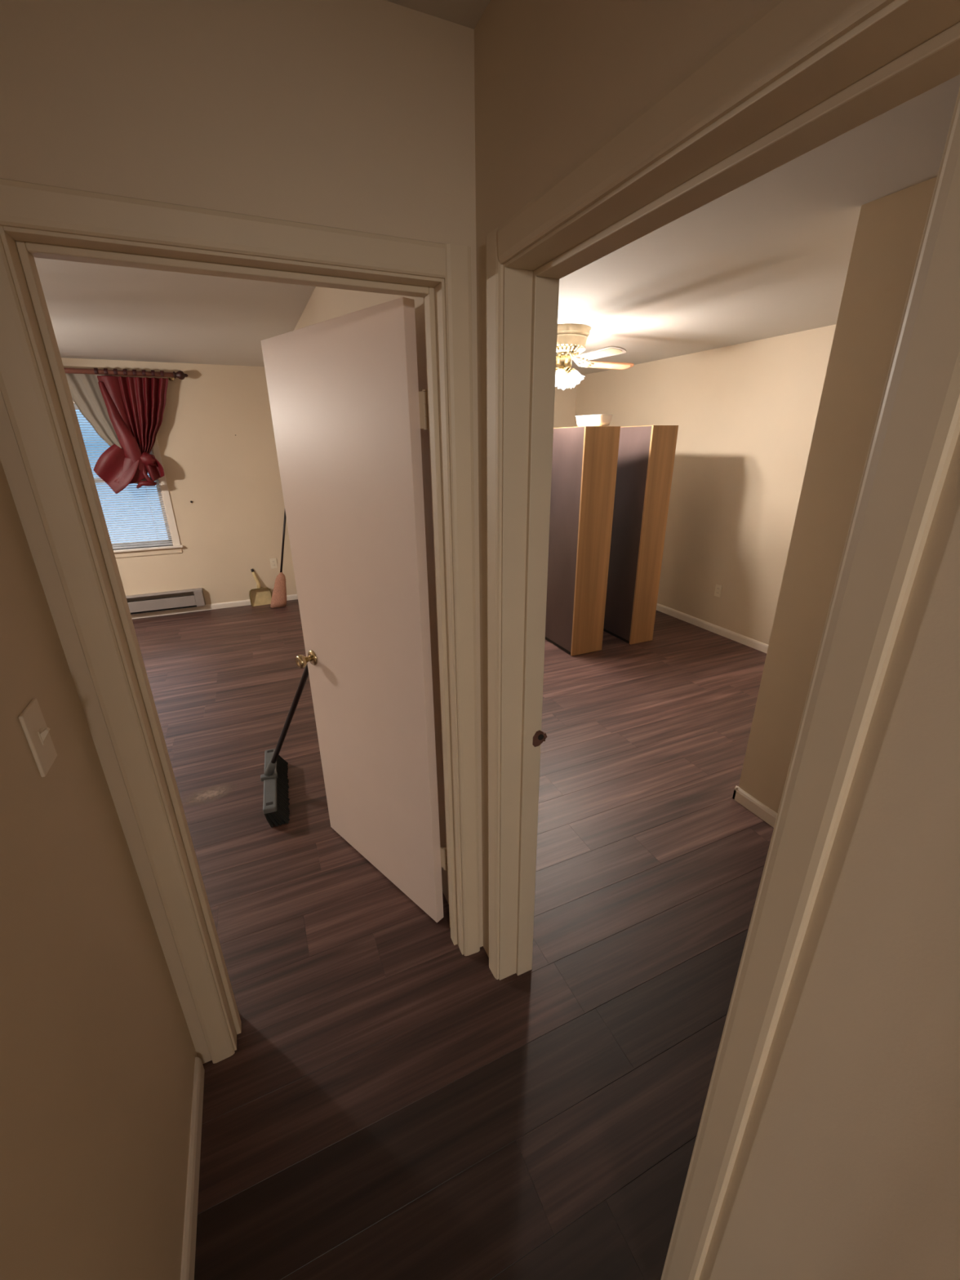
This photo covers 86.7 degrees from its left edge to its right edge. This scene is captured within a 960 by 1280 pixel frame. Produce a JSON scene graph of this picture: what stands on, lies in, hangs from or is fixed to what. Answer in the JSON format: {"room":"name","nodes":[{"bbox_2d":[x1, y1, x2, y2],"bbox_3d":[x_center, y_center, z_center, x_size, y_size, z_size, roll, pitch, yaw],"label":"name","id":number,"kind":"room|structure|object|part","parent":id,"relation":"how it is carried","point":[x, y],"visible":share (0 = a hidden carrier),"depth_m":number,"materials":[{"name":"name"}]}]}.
{"room":"hallway","nodes":[
{"label":"hallway","id":0,"kind":"room"},
{"bbox_2d":[0,459,197,1279],"bbox_3d":[-0.233,0.651,-0.316,0.100,2.450,3.200,-10,23,-22],"label":"wall","id":1,"kind":"structure","parent":0,"point":[98,1053],"depth_m":0.86,"materials":[{"name":"beige paint"}]},
{"bbox_2d":[18,697,57,777],"bbox_3d":[-0.737,0.163,0.861,0.020,0.116,0.070,-10,23,-22],"label":"light switch","id":2,"kind":"object","parent":1,"relation":"attached to","point":[33,722],"visible":1,"depth_m":0.85,"materials":[{"name":"white plastic"}]},
{"bbox_2d":[180,1057,204,1279],"bbox_3d":[-0.167,1.755,0.128,0.012,0.068,3.180,-10,23,-22],"label":"baseboard","id":3,"kind":"structure","parent":1,"relation":"attached to","point":[188,1249],"depth_m":1.24,"materials":[{"name":"white paint"}]},
{"bbox_2d":[61,357,297,604],"bbox_3d":[-4.111,-1.326,4.870,4.715,2.450,0.140,-10,23,-22],"label":"wall","id":4,"kind":"structure","parent":0,"point":[233,525],"depth_m":5.33,"materials":[{"name":"beige paint"}]},
{"bbox_2d":[63,367,187,381],"bbox_3d":[-3.659,-2.380,4.513,1.899,0.084,0.148,-10,23,-22],"label":"curtain rod","id":5,"kind":"object","parent":4,"relation":"attached to","point":[180,375],"visible":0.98,"depth_m":4.65,"materials":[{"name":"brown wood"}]},
{"bbox_2d":[65,373,146,484],"bbox_3d":[-3.518,-1.955,4.781,0.550,0.991,0.034,-10,23,-22],"label":"curtain","id":6,"kind":"object","parent":5,"relation":"hanging from","point":[85,390],"visible":0.42,"depth_m":4.67,"materials":[{"name":"beige fabric"}]},
{"bbox_3d":[-3.556,-2.070,4.719,0.476,0.735,0.035,-10,23,-22],"label":"panel","id":7,"kind":"part","parent":6,"relation":"part of","materials":[{"name":"beige fabric"}]},
{"bbox_2d":[93,368,168,493],"bbox_3d":[-3.259,-1.945,4.776,0.756,1.074,0.154,-10,23,-22],"label":"curtain","id":8,"kind":"object","parent":5,"relation":"hanging from","point":[135,406],"visible":1,"depth_m":4.77,"materials":[{"name":"red fabric"}]},
{"bbox_3d":[-3.181,-2.078,4.800,0.558,0.723,0.069,-11,24,-26],"label":"panel","id":9,"kind":"part","parent":8,"relation":"part of","materials":[{"name":"red fabric"}]},
{"bbox_2d":[72,400,183,558],"bbox_3d":[-3.840,-1.529,4.895,1.482,1.495,0.185,-10,23,-22],"label":"window","id":10,"kind":"structure","parent":4,"relation":"in","point":[176,547],"depth_m":5.23,"materials":[{"name":"white paint"}]},
{"bbox_3d":[-3.860,-1.544,4.941,1.215,0.044,0.038,-10,23,-22],"label":"meeting rail","id":11,"kind":"part","parent":10,"relation":"part of","materials":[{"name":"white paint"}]},
{"bbox_2d":[73,404,173,549],"bbox_3d":[-3.831,-1.529,4.879,1.287,1.338,0.036,-10,23,-22],"label":"window blind","id":12,"kind":"object","parent":10,"relation":"attached to","point":[75,405],"visible":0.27,"depth_m":5.14,"materials":[{"name":"white plastic"}]},
{"bbox_3d":[-3.825,-0.914,5.118,1.287,0.018,0.026,-10,23,-22],"label":"rail","id":13,"kind":"part","parent":12,"relation":"part of","materials":[{"name":"white plastic"}]},
{"bbox_3d":[-3.353,-1.597,5.082,0.002,1.290,0.031,-10,23,-22],"label":"ladder cord","id":14,"kind":"part","parent":12,"relation":"part of","materials":[{"name":"white plastic"}]},
{"bbox_3d":[-3.860,-1.551,4.939,1.295,1.345,0.030,-10,23,-22],"label":"sash","id":15,"kind":"part","parent":10,"relation":"part of","materials":[{"name":"white paint"}]},
{"bbox_3d":[-3.830,-0.893,5.133,1.482,0.022,0.165,-10,23,-22],"label":"sill","id":16,"kind":"part","parent":10,"relation":"part of","materials":[{"name":"white paint"}]},
{"bbox_3d":[-3.188,-1.657,5.097,0.056,1.415,0.013,-10,23,-22],"label":"casing","id":17,"kind":"part","parent":10,"relation":"part of","materials":[{"name":"white paint"}]},
{"bbox_2d":[125,587,205,614],"bbox_3d":[-4.050,-0.300,5.167,2.230,0.189,0.074,-10,23,-22],"label":"baseboard heater","id":18,"kind":"object","parent":4,"relation":"attached to","point":[192,597],"visible":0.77,"depth_m":5.43,"materials":[{"name":"grey metal"}]},
{"bbox_3d":[-4.076,-0.265,5.130,2.145,0.113,0.006,-10,23,-22],"label":"panel","id":19,"kind":"part","parent":18,"relation":"part of","materials":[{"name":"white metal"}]},
{"bbox_2d":[130,594,297,618],"bbox_3d":[-4.144,-0.175,5.206,4.550,0.062,0.012,-10,23,-22],"label":"baseboard","id":20,"kind":"structure","parent":4,"relation":"attached to","point":[293,597],"depth_m":5.64,"materials":[{"name":"white paint"}]},
{"bbox_2d":[269,558,277,568],"bbox_3d":[-2.353,-0.873,5.800,0.070,0.116,0.008,-10,23,-22],"label":"wall outlet","id":21,"kind":"object","parent":4,"relation":"attached to","point":[273,561],"visible":1,"depth_m":5.80,"materials":[{"name":"beige plastic"}]},
{"bbox_2d":[0,0,483,1063],"bbox_3d":[-2.124,0.315,0.596,4.600,2.450,0.120,-10,23,-22],"label":"wall","id":22,"kind":"structure","parent":0,"point":[357,115],"depth_m":0.90,"materials":[{"name":"beige paint"}]},
{"bbox_2d":[0,177,479,1063],"bbox_3d":[-0.434,0.191,1.354,0.872,2.102,0.139,-10,23,-22],"label":"trim","id":23,"kind":"structure","parent":22,"relation":"attached to","point":[37,220],"depth_m":1.05,"materials":[{"name":"white wood"}]},
{"bbox_3d":[-0.779,0.274,1.147,0.060,2.102,0.014,-10,23,-22],"label":"casing","id":24,"kind":"part","parent":23,"relation":"part of","materials":[{"name":"white wood"}]},
{"bbox_3d":[-0.418,-0.741,0.931,0.752,0.060,0.014,-10,23,-22],"label":"head casing","id":25,"kind":"part","parent":23,"relation":"part of","materials":[{"name":"beige wood"}]},
{"bbox_3d":[-0.038,0.148,1.454,0.060,2.102,0.014,-10,23,-22],"label":"casing","id":26,"kind":"part","parent":23,"relation":"part of","materials":[{"name":"white wood"}]},
{"bbox_2d":[260,297,447,922],"bbox_3d":[-0.426,0.039,1.820,0.787,2.028,0.167,19,28,40],"label":"door","id":27,"kind":"structure","parent":22,"relation":"in","point":[348,411],"depth_m":1.67,"materials":[{"name":"white paint"}]},
{"bbox_3d":[-0.703,0.081,2.040,0.056,0.052,0.058,19,28,40],"label":"knob","id":28,"kind":"part","parent":27,"relation":"part of","materials":[{"name":"gold metal"}]},
{"bbox_2d":[293,286,448,904],"bbox_3d":[-1.013,-0.863,3.599,0.165,2.450,4.860,-10,23,-22],"label":"wall","id":29,"kind":"structure","parent":0,"point":[325,304],"depth_m":1.71,"materials":[{"name":"beige paint"}]},
{"bbox_2d":[132,599,773,1279],"bbox_3d":[-0.273,1.487,1.054,8.160,0.100,11.620,-10,23,-22],"label":"floor","id":30,"kind":"structure","parent":0,"point":[386,1105],"depth_m":1.72,"materials":[{"name":"brown wood"}]},
{"bbox_2d":[191,786,226,802],"bbox_3d":[-1.416,0.813,2.679,0.326,0.001,0.185,-13,25,-30],"label":"dust patch","id":31,"kind":"object","parent":30,"relation":"on","point":[209,794],"visible":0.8,"depth_m":2.68,"materials":[{"name":"brown"}]},
{"bbox_2d":[248,568,271,606],"bbox_3d":[-2.511,-0.604,5.781,0.236,0.416,0.111,-11,24,-26],"label":"dustpan","id":32,"kind":"object","parent":30,"relation":"on","point":[260,596],"visible":0.95,"depth_m":5.79,"materials":[{"name":"yellow plastic"}]},
{"bbox_3d":[-2.527,-0.678,5.756,0.095,0.215,0.055,16,27,37],"label":"handle","id":33,"kind":"part","parent":32,"relation":"part of","materials":[{"name":"yellow plastic"}]},
{"bbox_2d":[270,511,286,608],"bbox_3d":[-2.193,-1.054,5.622,0.098,1.362,0.457,15,26,34],"label":"broom","id":34,"kind":"object","parent":30,"relation":"on","point":[278,599],"visible":0.99,"depth_m":5.70,"materials":[{"name":"plastic"}]},
{"bbox_3d":[-2.165,-1.249,5.630,0.023,1.006,0.297,12,24,28],"label":"handle","id":35,"kind":"part","parent":34,"relation":"part of","materials":[{"name":"black metal"}]},
{"bbox_2d":[260,664,308,827],"bbox_3d":[-0.924,0.254,2.317,0.942,1.301,0.319,19,29,41],"label":"push broom","id":36,"kind":"object","parent":30,"relation":"on","point":[276,811],"visible":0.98,"depth_m":2.52,"materials":[{"name":"black plastic"}]},
{"bbox_3d":[-0.801,0.218,2.266,0.711,1.150,0.025,12,24,29],"label":"handle","id":37,"kind":"part","parent":36,"relation":"part of","materials":[{"name":"black metal"}]},
{"bbox_2d":[545,426,620,655],"bbox_3d":[0.793,-0.832,4.348,0.312,1.818,0.620,-10,23,-22],"label":"bookcase","id":38,"kind":"object","parent":30,"relation":"on","point":[584,460],"visible":0.91,"depth_m":4.11,"materials":[{"name":"brown laminate"}]},
{"bbox_2d":[575,414,612,426],"bbox_3d":[0.868,-1.675,3.893,0.144,0.080,0.274,-15,26,-33],"label":"plastic tub","id":39,"kind":"object","parent":38,"relation":"on","point":[592,420],"visible":0.88,"depth_m":3.82,"materials":[{"name":"white plastic"}]},
{"bbox_3d":[0.916,-0.736,4.091,0.312,1.814,0.018,-10,23,-22],"label":"panel","id":40,"kind":"part","parent":38,"relation":"part of","materials":[{"name":"brown wood"}]},
{"bbox_2d":[603,425,678,644],"bbox_3d":[1.335,-0.926,4.566,0.254,1.826,0.620,-10,23,-22],"label":"bookcase","id":41,"kind":"object","parent":30,"relation":"on","point":[646,453],"visible":0.84,"depth_m":4.33,"materials":[{"name":"brown laminate"}]},
{"bbox_3d":[1.458,-0.830,4.309,0.254,1.822,0.018,-10,23,-22],"label":"panel","id":42,"kind":"part","parent":41,"relation":"part of","materials":[{"name":"brown wood"}]},
{"bbox_2d":[33,0,959,375],"bbox_3d":[-0.296,-0.890,0.131,8.160,0.100,11.620,-10,23,-22],"label":"ceiling","id":43,"kind":"structure","parent":0,"point":[769,256],"depth_m":2.50,"materials":[{"name":"paint"}]},
{"bbox_2d":[555,324,634,390],"bbox_3d":[0.595,-2.006,3.644,0.936,0.380,0.936,7,22,18],"label":"ceiling fan","id":44,"kind":"object","parent":43,"relation":"hanging from","point":[571,339],"visible":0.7,"depth_m":3.53,"materials":[{"name":"white metal"}]},
{"bbox_3d":[0.568,-1.867,3.609,0.047,0.055,0.048,-10,23,-22],"label":"bulb","id":45,"kind":"part","parent":44,"relation":"part of","materials":[{"name":"white glass"}]},
{"bbox_3d":[0.561,-1.851,3.595,0.121,0.126,0.121,-10,23,-22],"label":"lamp shade","id":46,"kind":"part","parent":44,"relation":"part of","materials":[{"name":"white glass"}]},
{"bbox_3d":[0.632,-1.925,3.785,0.121,0.126,0.121,-10,23,-22],"label":"lamp shade","id":47,"kind":"part","parent":44,"relation":"part of","materials":[{"name":"white glass"}]},
{"bbox_3d":[0.594,-2.159,3.585,0.368,0.052,0.368,-10,23,-22],"label":"mount plate","id":48,"kind":"part","parent":44,"relation":"part of","materials":[{"name":"white metal"}]},
{"bbox_3d":[0.699,-1.876,3.657,0.121,0.126,0.121,-10,23,-22],"label":"lamp shade","id":49,"kind":"part","parent":44,"relation":"part of","materials":[{"name":"white glass"}]},
{"bbox_3d":[0.780,-1.862,3.310,0.131,0.032,0.445,-10,23,-22],"label":"blade","id":50,"kind":"part","parent":44,"relation":"part of","materials":[{"name":"white wood"}]},
{"bbox_3d":[0.959,-2.062,3.821,0.445,0.032,0.131,-10,23,-22],"label":"blade","id":51,"kind":"part","parent":44,"relation":"part of","materials":[{"name":"white wood"}]},
{"bbox_2d":[553,384,576,427],"bbox_3d":[-0.278,-1.829,6.069,3.345,2.450,0.140,-10,23,-22],"label":"wall","id":52,"kind":"structure","parent":0,"point":[564,400],"depth_m":6.23,"materials":[{"name":"beige paint"}]},
{"bbox_2d":[574,324,836,644],"bbox_3d":[2.150,-1.324,4.708,0.100,2.450,4.495,-10,23,-22],"label":"wall","id":53,"kind":"structure","parent":0,"point":[744,414],"depth_m":4.46,"materials":[{"name":"beige paint"}]},
{"bbox_2d":[656,603,768,653],"bbox_3d":[2.090,-0.225,5.159,0.012,0.075,4.395,-10,23,-22],"label":"baseboard","id":54,"kind":"structure","parent":53,"relation":"attached to","point":[738,637],"depth_m":4.84,"materials":[{"name":"white paint"}]},
{"bbox_2d":[714,583,722,597],"bbox_3d":[2.222,-0.461,4.748,0.008,0.116,0.070,-10,23,-22],"label":"wall outlet","id":55,"kind":"object","parent":53,"relation":"attached to","point":[718,588],"visible":1,"depth_m":4.75,"materials":[{"name":"white plastic"}]},
{"bbox_2d":[474,0,959,1279],"bbox_3d":[0.681,0.471,0.124,0.115,2.450,3.320,-10,23,-22],"label":"wall","id":56,"kind":"structure","parent":0,"point":[846,1166],"depth_m":0.58,"materials":[{"name":"beige paint"}]},
{"bbox_2d":[485,0,959,1279],"bbox_3d":[0.269,0.299,1.058,0.149,2.102,0.891,-10,23,-22],"label":"trim","id":57,"kind":"structure","parent":56,"relation":"attached to","point":[797,76],"depth_m":0.61,"materials":[{"name":"white wood"}]},
{"bbox_3d":[0.037,0.173,1.386,0.014,2.102,0.060,-10,23,-22],"label":"casing","id":58,"kind":"part","parent":57,"relation":"part of","materials":[{"name":"white wood"}]},
{"bbox_3d":[0.169,0.276,1.428,0.044,0.050,0.012,-10,23,-22],"label":"strike plate","id":59,"kind":"part","parent":57,"relation":"part of","materials":[{"name":"brown metal"}]},
{"bbox_3d":[0.198,-0.642,0.662,0.014,0.060,0.771,-10,23,-22],"label":"head casing","id":60,"kind":"part","parent":57,"relation":"part of","materials":[{"name":"beige wood"}]},
{"bbox_3d":[0.377,0.445,0.678,0.014,2.102,0.060,-10,23,-22],"label":"casing","id":61,"kind":"part","parent":57,"relation":"part of","materials":[{"name":"white wood"}]},
{"bbox_2d":[733,176,937,827],"bbox_3d":[2.829,0.085,1.063,1.855,2.450,3.417,-10,23,-22],"label":"wall","id":62,"kind":"structure","parent":0,"point":[890,228],"depth_m":1.93,"materials":[{"name":"beige paint"}]},
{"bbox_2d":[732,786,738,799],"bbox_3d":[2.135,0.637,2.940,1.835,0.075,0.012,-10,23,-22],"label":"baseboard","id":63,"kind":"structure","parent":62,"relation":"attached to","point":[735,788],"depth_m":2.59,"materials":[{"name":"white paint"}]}
]}

